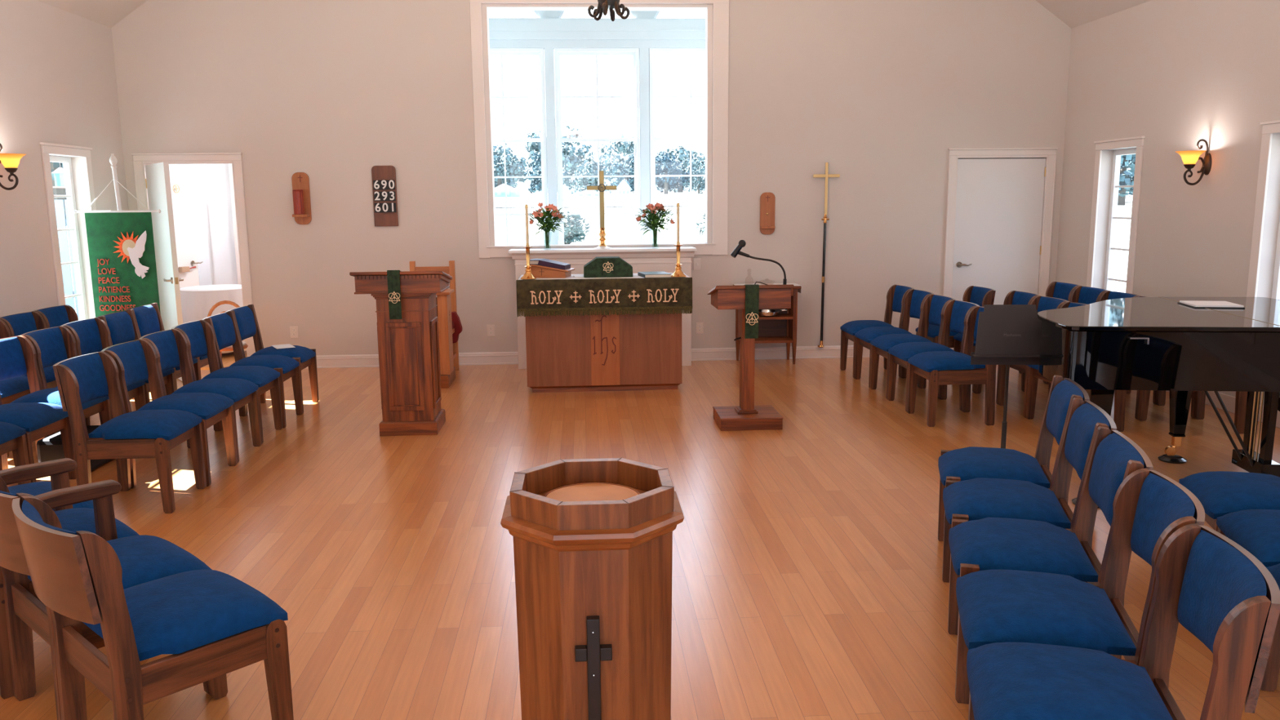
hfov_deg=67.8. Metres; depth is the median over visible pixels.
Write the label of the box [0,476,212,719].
upholstered chair
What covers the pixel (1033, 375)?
upholstered chair
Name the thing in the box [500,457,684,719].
baptismal font
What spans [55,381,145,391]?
seat cushion
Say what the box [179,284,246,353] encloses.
tablecloth
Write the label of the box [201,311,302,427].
upholstered chair
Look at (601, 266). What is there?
veil
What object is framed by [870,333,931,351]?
seat cushion
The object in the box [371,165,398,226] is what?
hymn board
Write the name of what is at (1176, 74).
wall
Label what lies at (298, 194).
candle jar
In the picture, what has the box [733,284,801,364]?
table
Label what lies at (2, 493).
cushion
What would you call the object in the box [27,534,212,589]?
seat cushion
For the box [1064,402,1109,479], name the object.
cushion
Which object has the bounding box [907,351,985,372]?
seat cushion
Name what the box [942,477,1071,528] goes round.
seat cushion
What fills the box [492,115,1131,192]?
trees
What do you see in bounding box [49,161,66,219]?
tree
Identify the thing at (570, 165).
tree
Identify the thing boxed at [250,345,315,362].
seat cushion
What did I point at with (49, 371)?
seat cushion
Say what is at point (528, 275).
candlestick
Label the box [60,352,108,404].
cushion
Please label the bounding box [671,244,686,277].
candlestick
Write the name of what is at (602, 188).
cross
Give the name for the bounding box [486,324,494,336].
wall outlet
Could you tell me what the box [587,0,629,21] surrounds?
chandelier
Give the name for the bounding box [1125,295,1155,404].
upholstered chair
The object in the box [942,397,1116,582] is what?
upholstered chair
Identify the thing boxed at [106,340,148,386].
cushion
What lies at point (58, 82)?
wall
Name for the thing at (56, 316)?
cushion
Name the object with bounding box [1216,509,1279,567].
upholstered chair
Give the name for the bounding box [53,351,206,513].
upholstered chair
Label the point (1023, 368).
upholstered chair
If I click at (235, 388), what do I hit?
seat cushion
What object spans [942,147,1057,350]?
door
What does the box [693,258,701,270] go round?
wall switch
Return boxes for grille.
[738,240,746,247]
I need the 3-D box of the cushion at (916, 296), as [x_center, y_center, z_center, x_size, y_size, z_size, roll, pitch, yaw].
[2.446,-0.469,8.261,0.087,0.244,0.393,-1,10,-4]
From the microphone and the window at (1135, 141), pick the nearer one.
the microphone
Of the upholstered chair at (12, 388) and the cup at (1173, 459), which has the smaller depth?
the cup at (1173, 459)
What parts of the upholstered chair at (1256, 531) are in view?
leg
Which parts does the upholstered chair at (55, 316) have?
leg, leg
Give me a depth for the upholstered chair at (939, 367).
6.74 m
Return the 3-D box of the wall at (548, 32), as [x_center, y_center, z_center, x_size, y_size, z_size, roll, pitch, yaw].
[-0.461,-2.274,10.404,4.280,4.860,0.150,-1,10,-3]
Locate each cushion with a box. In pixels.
[0,337,26,381]
[0,375,29,397]
[0,402,68,431]
[0,422,26,444]
[0,490,17,496]
[1,312,36,336]
[10,387,109,409]
[22,499,76,534]
[23,365,56,382]
[26,327,67,368]
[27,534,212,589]
[37,305,69,327]
[53,507,139,538]
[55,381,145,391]
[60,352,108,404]
[66,318,102,355]
[82,569,288,661]
[88,408,202,440]
[104,311,134,345]
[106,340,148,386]
[133,304,159,337]
[137,392,233,419]
[144,329,179,371]
[145,368,174,382]
[171,377,258,402]
[175,358,197,370]
[176,320,207,359]
[200,354,207,359]
[201,365,279,387]
[209,313,235,350]
[229,355,299,373]
[232,306,256,340]
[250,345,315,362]
[840,320,893,335]
[854,326,911,342]
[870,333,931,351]
[888,342,955,361]
[892,285,911,312]
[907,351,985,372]
[909,289,930,319]
[915,324,957,337]
[928,294,951,325]
[937,446,1049,488]
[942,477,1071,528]
[948,517,1097,582]
[949,300,974,333]
[953,333,976,346]
[955,569,1136,655]
[966,642,1173,719]
[969,286,991,306]
[973,306,983,340]
[1011,291,1036,304]
[1027,364,1038,369]
[1036,296,1064,311]
[1045,379,1083,444]
[1053,282,1077,301]
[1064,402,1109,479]
[1067,302,1085,307]
[1077,286,1105,304]
[1088,432,1144,526]
[1107,291,1135,299]
[1130,472,1195,565]
[1177,529,1266,653]
[1266,563,1279,590]
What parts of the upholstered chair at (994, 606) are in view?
leg, leg, rail, rail, leg, panel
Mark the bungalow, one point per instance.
(500, 191)
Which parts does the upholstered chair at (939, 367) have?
leg, rail, leg, rail, leg, leg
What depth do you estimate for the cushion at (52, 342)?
6.31 m
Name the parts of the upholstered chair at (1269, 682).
leg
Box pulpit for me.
[349,271,452,435]
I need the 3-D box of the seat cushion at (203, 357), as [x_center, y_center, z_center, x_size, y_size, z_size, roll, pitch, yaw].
[-3.684,-0.076,7.691,0.427,0.098,0.457,-1,10,-4]
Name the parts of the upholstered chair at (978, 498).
leg, leg, rail, leg, leg, panel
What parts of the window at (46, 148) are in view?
frame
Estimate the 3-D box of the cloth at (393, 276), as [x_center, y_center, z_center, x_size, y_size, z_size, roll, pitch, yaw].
[-1.657,-0.460,6.529,0.082,0.332,0.295,-1,10,-3]
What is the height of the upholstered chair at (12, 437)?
0.802 m
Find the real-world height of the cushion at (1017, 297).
0.244 m
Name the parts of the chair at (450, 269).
post, rail, post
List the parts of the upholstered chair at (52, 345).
leg, panel, leg, rail, leg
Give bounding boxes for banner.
[74,152,160,391]
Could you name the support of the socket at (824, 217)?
attached to the processional cross at (826, 175)
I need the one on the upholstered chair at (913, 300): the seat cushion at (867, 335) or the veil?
the seat cushion at (867, 335)
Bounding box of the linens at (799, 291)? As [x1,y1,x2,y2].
[733,283,801,293]
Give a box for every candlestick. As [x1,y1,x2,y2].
[520,246,536,279]
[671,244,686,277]
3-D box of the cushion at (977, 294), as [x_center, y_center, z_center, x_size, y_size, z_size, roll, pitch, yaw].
[3.066,-0.520,8.532,0.087,0.244,0.393,-1,10,-3]
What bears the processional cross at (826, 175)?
attached to the wall at (880, 92)
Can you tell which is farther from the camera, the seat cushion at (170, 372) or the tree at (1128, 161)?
the tree at (1128, 161)
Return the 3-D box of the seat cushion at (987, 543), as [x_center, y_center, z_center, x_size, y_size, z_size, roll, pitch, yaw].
[1.277,0.624,3.219,0.427,0.098,0.474,2,10,14]
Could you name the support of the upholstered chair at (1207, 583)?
on the floor at (807, 584)
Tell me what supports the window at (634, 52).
in the wall at (548, 32)
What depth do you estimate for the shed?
124.42 m
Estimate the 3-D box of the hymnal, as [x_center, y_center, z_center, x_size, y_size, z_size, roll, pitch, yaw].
[0.124,-0.728,8.113,0.230,0.030,0.300,-2,10,-11]
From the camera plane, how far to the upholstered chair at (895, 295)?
8.81 m
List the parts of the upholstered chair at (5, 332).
leg, rail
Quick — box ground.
[66,191,1133,320]
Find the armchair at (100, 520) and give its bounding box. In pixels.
[0,457,139,698]
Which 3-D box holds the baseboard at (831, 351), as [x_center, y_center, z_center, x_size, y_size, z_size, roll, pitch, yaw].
[-0.298,-0.039,9.563,9.120,0.125,0.020,-1,10,-3]
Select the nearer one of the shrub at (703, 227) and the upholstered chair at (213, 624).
the upholstered chair at (213, 624)
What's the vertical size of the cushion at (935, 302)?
0.244 m
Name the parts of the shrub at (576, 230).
stem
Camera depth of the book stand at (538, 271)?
8.06 m
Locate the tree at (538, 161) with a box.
[524,150,568,193]
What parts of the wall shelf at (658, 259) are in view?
band moulding, cornice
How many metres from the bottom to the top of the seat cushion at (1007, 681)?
0.098 m
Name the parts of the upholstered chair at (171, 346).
leg, panel, leg, leg, rail, leg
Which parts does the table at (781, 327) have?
leg, panel, panel, leg, panel, leg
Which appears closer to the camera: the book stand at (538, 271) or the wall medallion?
the book stand at (538, 271)
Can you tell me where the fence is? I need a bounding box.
[53,200,79,316]
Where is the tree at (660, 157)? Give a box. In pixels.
[655,150,689,194]
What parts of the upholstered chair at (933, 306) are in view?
leg, rail, leg, leg, leg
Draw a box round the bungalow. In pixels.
[494,183,521,197]
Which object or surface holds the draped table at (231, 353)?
on the floor at (227, 360)
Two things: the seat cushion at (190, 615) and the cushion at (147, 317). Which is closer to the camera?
the seat cushion at (190, 615)
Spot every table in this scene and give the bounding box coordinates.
[221,351,233,355]
[524,309,682,392]
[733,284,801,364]
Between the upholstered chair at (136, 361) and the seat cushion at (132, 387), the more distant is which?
the seat cushion at (132, 387)
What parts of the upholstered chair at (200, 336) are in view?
leg, panel, leg, leg, rail, leg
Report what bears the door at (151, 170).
in the wall at (880, 92)
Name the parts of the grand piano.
leg, lid, leg, pedal rod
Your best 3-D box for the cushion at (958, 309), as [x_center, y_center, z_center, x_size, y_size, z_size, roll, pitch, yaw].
[2.503,-0.316,7.343,0.087,0.244,0.393,-1,10,-3]
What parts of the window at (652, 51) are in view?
sash, sash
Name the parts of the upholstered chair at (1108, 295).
leg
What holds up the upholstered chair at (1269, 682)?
on the floor at (807, 584)
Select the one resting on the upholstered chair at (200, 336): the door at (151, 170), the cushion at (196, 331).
the cushion at (196, 331)
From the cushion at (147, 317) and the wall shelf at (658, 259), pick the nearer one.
the cushion at (147, 317)
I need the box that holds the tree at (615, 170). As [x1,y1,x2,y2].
[603,154,634,193]
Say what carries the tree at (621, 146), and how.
on the ground
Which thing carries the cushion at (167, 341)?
on the upholstered chair at (171, 346)
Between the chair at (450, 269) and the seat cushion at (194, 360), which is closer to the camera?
the seat cushion at (194, 360)
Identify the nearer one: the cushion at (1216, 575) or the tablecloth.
the cushion at (1216, 575)
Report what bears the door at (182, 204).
in the wall
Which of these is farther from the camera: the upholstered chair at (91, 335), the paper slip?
the paper slip
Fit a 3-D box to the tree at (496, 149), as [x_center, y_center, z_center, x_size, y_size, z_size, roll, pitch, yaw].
[-27.579,-36.659,179.799,13.230,10.462,10.645,-1,10,-3]
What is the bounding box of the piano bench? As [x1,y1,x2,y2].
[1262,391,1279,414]
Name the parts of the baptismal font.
moulding, lid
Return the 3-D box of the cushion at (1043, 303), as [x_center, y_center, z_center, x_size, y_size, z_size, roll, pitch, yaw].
[3.284,-0.364,7.587,0.087,0.244,0.393,-1,10,-3]
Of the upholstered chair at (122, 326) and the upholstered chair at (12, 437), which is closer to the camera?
the upholstered chair at (12, 437)
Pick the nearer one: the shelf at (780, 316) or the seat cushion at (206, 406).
the seat cushion at (206, 406)
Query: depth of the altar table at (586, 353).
8.04 m
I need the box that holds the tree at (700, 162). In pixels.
[684,157,705,193]
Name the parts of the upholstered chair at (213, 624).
leg, panel, rail, rail, leg, rail, leg, leg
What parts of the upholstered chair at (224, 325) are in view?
leg, panel, leg, leg, rail, leg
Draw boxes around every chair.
[0,311,46,337]
[0,319,57,388]
[0,335,111,469]
[0,375,30,456]
[0,402,75,482]
[0,422,31,484]
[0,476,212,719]
[8,481,93,511]
[12,495,293,719]
[20,325,146,435]
[33,304,134,399]
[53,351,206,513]
[61,317,175,425]
[96,309,200,390]
[101,338,237,488]
[123,302,208,379]
[138,328,262,462]
[171,320,283,444]
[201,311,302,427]
[207,300,248,355]
[224,304,319,413]
[408,260,459,370]
[840,284,914,378]
[854,288,933,388]
[870,293,955,399]
[887,299,979,412]
[906,306,996,426]
[915,285,995,347]
[937,374,1089,541]
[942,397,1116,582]
[947,426,1153,666]
[953,290,1039,392]
[955,468,1204,714]
[966,523,1279,719]
[973,295,1069,404]
[998,301,1085,417]
[1018,281,1079,373]
[1020,285,1108,383]
[1025,364,1125,431]
[1044,290,1141,384]
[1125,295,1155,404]
[1134,390,1195,419]
[1137,390,1247,433]
[1178,471,1279,531]
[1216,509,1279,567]
[1260,563,1279,691]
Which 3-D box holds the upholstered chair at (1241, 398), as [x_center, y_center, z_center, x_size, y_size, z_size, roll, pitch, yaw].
[3.886,0.071,6.612,0.589,0.802,0.465,-1,10,-3]
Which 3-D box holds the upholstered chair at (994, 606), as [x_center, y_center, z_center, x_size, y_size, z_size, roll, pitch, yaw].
[1.224,0.748,2.725,0.589,0.802,0.482,2,10,14]
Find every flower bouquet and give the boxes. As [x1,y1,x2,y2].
[528,202,567,248]
[633,202,675,246]
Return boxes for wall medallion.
[173,184,179,192]
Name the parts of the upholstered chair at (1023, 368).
leg, rail, leg, leg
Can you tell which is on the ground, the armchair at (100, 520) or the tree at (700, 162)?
the tree at (700, 162)
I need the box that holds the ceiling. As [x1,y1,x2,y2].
[36,0,1151,28]
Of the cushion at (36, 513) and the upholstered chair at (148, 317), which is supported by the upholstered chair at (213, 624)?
the cushion at (36, 513)
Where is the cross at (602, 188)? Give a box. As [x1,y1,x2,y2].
[586,170,617,248]
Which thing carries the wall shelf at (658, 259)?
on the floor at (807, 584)
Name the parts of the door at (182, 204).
handle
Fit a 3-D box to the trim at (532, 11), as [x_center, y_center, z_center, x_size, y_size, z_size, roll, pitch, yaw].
[-0.472,-3.975,10.105,4.923,0.690,0.030,-1,10,-3]
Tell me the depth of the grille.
6.55 m
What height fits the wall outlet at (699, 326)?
0.116 m
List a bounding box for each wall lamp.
[0,143,26,190]
[1175,138,1211,185]
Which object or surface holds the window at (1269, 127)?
in the wall at (1176, 74)
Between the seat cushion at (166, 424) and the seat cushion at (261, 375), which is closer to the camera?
the seat cushion at (166, 424)
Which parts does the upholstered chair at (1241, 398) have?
leg, leg, leg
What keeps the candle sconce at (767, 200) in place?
attached to the wall at (880, 92)
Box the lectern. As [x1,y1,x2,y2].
[706,284,795,431]
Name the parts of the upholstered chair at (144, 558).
panel, leg, rail, rail, leg, leg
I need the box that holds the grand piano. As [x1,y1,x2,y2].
[1037,296,1279,508]
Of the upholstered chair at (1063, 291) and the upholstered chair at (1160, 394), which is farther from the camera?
the upholstered chair at (1063, 291)
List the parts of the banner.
cord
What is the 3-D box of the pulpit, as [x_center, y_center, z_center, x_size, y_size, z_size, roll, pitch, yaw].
[-1.643,-0.067,6.713,0.616,1.147,0.491,-1,10,-3]
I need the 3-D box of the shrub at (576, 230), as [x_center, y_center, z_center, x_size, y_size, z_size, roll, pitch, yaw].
[-1.690,-3.053,22.039,1.096,0.854,1.116,-1,10,-3]
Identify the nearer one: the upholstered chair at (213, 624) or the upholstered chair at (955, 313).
the upholstered chair at (213, 624)
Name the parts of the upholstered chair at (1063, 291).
leg, leg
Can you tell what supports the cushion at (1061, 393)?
on the upholstered chair at (971, 462)
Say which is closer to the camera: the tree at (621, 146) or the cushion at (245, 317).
the cushion at (245, 317)
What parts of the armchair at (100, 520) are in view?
leg, armrest, leg, armrest, leg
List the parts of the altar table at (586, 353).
panel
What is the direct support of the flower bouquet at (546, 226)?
in the vase
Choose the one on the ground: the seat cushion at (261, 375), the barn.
the barn
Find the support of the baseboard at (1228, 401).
attached to the wall at (1176, 74)
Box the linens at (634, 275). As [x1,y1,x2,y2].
[515,272,690,317]
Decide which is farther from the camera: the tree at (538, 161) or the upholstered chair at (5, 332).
the tree at (538, 161)
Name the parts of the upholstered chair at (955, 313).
leg, rail, leg, leg, leg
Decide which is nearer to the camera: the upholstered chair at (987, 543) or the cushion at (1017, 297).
the upholstered chair at (987, 543)
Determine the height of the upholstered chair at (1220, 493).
0.802 m
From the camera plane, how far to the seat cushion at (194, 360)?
7.35 m
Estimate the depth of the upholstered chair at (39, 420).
5.37 m
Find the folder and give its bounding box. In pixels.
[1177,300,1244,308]
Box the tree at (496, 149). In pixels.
[493,142,528,185]
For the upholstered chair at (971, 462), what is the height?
0.810 m
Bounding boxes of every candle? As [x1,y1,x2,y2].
[524,204,528,246]
[676,201,679,244]
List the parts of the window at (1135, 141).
frame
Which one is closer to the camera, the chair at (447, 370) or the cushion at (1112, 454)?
the cushion at (1112, 454)
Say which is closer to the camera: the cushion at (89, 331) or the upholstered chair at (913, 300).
the cushion at (89, 331)
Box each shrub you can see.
[563,210,590,244]
[695,213,705,236]
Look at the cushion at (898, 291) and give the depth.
8.81 m
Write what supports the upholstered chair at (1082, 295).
on the floor at (807, 584)
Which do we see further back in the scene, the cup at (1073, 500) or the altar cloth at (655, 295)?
the altar cloth at (655, 295)
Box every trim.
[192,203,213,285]
[469,0,728,257]
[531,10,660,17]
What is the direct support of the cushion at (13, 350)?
on the upholstered chair at (18, 357)
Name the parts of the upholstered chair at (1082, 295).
leg, leg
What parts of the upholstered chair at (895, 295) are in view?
leg, rail, leg, leg, leg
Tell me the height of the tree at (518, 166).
6.959 m
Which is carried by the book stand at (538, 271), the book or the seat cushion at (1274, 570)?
the book
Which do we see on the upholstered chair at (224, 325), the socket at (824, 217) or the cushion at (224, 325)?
the cushion at (224, 325)
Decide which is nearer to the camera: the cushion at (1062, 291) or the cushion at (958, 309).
the cushion at (958, 309)
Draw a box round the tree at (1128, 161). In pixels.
[1117,154,1135,204]
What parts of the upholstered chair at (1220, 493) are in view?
rail, leg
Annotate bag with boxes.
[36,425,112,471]
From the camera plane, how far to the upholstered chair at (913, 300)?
8.36 m
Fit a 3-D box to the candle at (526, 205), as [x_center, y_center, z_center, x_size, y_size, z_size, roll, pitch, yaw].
[-0.934,-1.117,7.872,0.026,0.358,0.026,-1,10,-3]
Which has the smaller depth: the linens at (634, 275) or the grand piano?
the grand piano
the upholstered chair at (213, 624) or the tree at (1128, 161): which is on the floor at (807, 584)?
the upholstered chair at (213, 624)
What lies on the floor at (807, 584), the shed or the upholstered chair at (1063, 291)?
the upholstered chair at (1063, 291)
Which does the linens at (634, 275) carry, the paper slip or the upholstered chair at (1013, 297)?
the paper slip
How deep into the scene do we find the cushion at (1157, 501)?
2.70 m
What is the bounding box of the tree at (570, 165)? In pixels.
[522,125,597,191]
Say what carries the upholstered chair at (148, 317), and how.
on the floor at (807, 584)
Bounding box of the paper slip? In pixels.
[573,275,583,277]
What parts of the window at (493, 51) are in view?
sash, sash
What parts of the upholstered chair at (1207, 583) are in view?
leg, rail, leg, leg, panel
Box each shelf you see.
[508,246,696,368]
[737,336,792,343]
[758,313,792,319]
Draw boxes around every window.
[40,142,96,319]
[489,48,547,244]
[554,48,640,244]
[648,48,705,243]
[1086,135,1145,293]
[1246,120,1279,299]
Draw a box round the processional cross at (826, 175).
[813,162,839,347]
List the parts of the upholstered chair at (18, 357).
leg, leg, rail, leg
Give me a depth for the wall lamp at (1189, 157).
7.30 m
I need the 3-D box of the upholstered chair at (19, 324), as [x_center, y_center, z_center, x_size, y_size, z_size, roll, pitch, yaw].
[-4.446,0.050,7.228,0.589,0.802,0.465,-1,10,-3]
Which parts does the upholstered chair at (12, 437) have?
rail, leg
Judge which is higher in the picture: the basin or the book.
the book
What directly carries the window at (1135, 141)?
in the wall at (1176, 74)
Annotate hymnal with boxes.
[637,271,671,278]
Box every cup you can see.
[1071,497,1098,508]
[1158,454,1186,463]
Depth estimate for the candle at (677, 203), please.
7.94 m
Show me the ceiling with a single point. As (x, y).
(1073, 13)
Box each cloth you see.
[386,270,401,319]
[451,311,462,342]
[515,277,692,316]
[744,284,759,338]
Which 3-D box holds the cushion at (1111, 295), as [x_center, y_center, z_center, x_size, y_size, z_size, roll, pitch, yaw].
[4.033,-0.434,7.960,0.087,0.244,0.393,-1,10,-3]
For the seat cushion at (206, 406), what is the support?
on the upholstered chair at (136, 361)
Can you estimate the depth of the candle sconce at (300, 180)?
9.10 m
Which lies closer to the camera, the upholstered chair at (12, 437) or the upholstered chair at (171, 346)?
the upholstered chair at (12, 437)
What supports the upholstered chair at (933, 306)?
on the floor at (807, 584)
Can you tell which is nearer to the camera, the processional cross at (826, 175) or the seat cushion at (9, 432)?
the seat cushion at (9, 432)
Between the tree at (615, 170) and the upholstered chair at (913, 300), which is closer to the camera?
the upholstered chair at (913, 300)
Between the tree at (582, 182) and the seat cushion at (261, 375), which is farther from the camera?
the tree at (582, 182)
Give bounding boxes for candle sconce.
[291,172,311,224]
[760,192,775,234]
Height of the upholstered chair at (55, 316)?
0.802 m
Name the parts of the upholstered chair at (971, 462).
leg, leg, rail, leg, leg, panel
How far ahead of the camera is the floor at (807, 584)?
4.64 m
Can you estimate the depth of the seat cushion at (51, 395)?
5.72 m
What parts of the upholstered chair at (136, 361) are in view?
leg, panel, leg, leg, rail, leg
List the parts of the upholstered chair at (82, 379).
leg, panel, rail, leg, rail, leg, rail, leg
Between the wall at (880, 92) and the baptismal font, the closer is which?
the baptismal font
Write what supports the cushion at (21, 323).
on the upholstered chair at (19, 324)
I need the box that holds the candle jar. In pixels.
[292,189,304,213]
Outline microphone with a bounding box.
[730,240,786,284]
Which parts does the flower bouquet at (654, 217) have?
stem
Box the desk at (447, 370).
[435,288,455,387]
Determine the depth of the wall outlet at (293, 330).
9.34 m
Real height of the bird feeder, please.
0.612 m
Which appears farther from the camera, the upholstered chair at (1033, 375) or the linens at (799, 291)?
the linens at (799, 291)
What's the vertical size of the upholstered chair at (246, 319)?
0.810 m
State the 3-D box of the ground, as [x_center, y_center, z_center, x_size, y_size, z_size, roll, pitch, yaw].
[-5.155,-14.035,83.675,440.000,4.261,290.000,-1,10,-3]
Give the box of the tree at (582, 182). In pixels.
[568,160,609,194]
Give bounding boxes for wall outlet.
[289,325,298,337]
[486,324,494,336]
[695,322,703,333]
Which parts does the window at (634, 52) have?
sash, sash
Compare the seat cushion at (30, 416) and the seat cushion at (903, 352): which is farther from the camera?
the seat cushion at (903, 352)
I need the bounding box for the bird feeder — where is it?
[52,162,65,187]
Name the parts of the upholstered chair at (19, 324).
leg, leg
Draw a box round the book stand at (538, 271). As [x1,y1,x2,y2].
[529,264,574,278]
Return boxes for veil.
[583,256,632,277]
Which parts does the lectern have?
foot moulding, post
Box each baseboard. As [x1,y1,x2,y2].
[306,345,882,368]
[1165,390,1279,428]
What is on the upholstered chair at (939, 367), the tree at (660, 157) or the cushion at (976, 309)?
the cushion at (976, 309)
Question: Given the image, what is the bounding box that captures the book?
[529,258,570,270]
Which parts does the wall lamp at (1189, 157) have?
lamp shade, scroll arm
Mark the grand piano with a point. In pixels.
(1104, 347)
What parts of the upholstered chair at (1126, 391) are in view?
leg, leg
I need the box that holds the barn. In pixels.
[616,179,631,195]
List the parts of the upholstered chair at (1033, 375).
leg, rail, leg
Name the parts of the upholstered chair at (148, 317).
leg, leg, leg, rail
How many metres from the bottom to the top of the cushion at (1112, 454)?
0.244 m
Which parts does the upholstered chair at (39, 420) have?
leg, leg, rail, leg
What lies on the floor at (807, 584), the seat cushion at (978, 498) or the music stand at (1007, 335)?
the music stand at (1007, 335)
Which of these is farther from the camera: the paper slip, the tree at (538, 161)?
the tree at (538, 161)
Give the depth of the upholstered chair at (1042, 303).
7.66 m
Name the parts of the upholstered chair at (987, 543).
leg, leg, rail, leg, leg, panel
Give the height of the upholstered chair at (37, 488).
0.802 m
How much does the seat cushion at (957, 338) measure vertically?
0.098 m
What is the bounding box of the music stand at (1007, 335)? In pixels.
[970,304,1041,448]
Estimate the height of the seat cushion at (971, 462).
0.098 m
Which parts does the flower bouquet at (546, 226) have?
stem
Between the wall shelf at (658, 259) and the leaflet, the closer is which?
the leaflet
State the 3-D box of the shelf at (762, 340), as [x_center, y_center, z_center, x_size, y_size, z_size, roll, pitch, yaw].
[1.246,-0.201,9.441,0.515,0.025,0.294,-1,10,-3]
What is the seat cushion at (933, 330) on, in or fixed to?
on the upholstered chair at (980, 295)
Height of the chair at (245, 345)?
0.753 m
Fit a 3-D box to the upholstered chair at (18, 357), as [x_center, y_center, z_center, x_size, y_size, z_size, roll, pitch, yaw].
[-3.650,0.274,5.841,0.589,0.802,0.465,-1,10,-3]
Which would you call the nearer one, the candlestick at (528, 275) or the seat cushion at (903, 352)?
the seat cushion at (903, 352)
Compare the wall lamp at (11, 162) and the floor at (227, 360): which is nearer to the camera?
the wall lamp at (11, 162)
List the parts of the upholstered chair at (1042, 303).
leg, leg, leg, leg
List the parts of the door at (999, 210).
handle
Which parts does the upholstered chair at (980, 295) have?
rail, leg, rail, leg, panel, leg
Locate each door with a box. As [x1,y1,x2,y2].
[131,152,255,381]
[168,164,202,288]
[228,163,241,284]
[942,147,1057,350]
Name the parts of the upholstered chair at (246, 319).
leg, leg, leg, rail, leg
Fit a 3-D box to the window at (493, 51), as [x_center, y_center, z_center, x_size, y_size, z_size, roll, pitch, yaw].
[-1.472,-2.243,10.352,0.908,2.195,0.080,-1,10,-3]
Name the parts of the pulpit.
panel, desk moulding, dentil moulding, neck moulding, panel, band moulding, panel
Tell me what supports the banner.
on the floor at (807, 584)
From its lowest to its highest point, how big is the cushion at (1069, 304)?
0.244 m
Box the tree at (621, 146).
[595,134,634,192]
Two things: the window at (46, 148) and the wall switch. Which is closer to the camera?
the window at (46, 148)
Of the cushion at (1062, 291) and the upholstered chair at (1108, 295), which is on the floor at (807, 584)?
the upholstered chair at (1108, 295)
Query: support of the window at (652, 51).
in the wall at (548, 32)
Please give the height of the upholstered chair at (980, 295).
0.802 m
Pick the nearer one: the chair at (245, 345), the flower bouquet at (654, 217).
the chair at (245, 345)
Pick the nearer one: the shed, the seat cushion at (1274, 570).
the seat cushion at (1274, 570)
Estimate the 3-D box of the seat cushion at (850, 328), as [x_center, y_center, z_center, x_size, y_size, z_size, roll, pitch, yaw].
[2.100,-0.308,8.739,0.427,0.098,0.457,-1,10,-3]
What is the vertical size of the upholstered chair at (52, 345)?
0.802 m
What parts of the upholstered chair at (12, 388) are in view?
rail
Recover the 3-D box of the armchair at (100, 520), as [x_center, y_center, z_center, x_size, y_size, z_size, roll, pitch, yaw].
[-2.144,0.673,3.369,0.499,0.802,0.589,8,13,41]
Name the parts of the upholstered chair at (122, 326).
leg, leg, leg, rail, leg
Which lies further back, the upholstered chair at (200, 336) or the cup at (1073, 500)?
the upholstered chair at (200, 336)
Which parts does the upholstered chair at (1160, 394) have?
leg, leg, leg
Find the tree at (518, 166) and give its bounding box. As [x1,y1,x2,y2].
[493,151,528,187]
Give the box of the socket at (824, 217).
[821,213,829,222]
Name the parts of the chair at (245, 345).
seat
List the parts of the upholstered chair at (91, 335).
leg, panel, leg, leg, rail, leg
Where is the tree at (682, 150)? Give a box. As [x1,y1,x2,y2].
[655,146,705,192]
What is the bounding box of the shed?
[573,189,598,196]
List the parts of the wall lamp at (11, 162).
lamp shade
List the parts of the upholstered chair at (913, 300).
leg, rail, leg, leg, leg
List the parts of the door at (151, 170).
handle, latch plate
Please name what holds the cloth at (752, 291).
hanging from the lectern
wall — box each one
[0,0,128,319]
[111,0,1071,355]
[176,163,237,285]
[488,10,705,244]
[1055,0,1279,405]
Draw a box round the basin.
[758,308,786,316]
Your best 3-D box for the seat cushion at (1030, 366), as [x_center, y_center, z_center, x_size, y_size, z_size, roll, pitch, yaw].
[3.028,0.026,6.688,0.427,0.098,0.457,-1,10,-3]
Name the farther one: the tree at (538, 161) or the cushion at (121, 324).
the tree at (538, 161)
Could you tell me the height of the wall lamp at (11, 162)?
0.350 m
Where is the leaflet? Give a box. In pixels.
[271,343,295,349]
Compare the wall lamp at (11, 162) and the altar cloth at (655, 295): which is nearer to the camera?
the wall lamp at (11, 162)
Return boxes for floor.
[0,356,1279,719]
[200,350,247,369]
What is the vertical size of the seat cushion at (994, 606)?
0.098 m
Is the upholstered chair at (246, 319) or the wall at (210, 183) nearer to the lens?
the upholstered chair at (246, 319)
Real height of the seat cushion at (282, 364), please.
0.098 m
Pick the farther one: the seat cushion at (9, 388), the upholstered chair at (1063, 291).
the upholstered chair at (1063, 291)
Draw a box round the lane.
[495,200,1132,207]
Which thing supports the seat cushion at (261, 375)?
on the upholstered chair at (200, 336)
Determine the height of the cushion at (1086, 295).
0.244 m
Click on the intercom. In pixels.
(186, 268)
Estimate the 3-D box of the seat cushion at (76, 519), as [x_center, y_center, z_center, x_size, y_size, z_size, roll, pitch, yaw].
[-2.090,0.623,3.422,0.471,0.098,0.427,8,13,41]
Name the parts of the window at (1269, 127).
frame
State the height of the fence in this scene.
1.850 m
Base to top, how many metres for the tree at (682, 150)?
9.316 m
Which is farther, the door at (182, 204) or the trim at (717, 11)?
the door at (182, 204)
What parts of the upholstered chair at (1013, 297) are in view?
leg, rail, leg, leg, leg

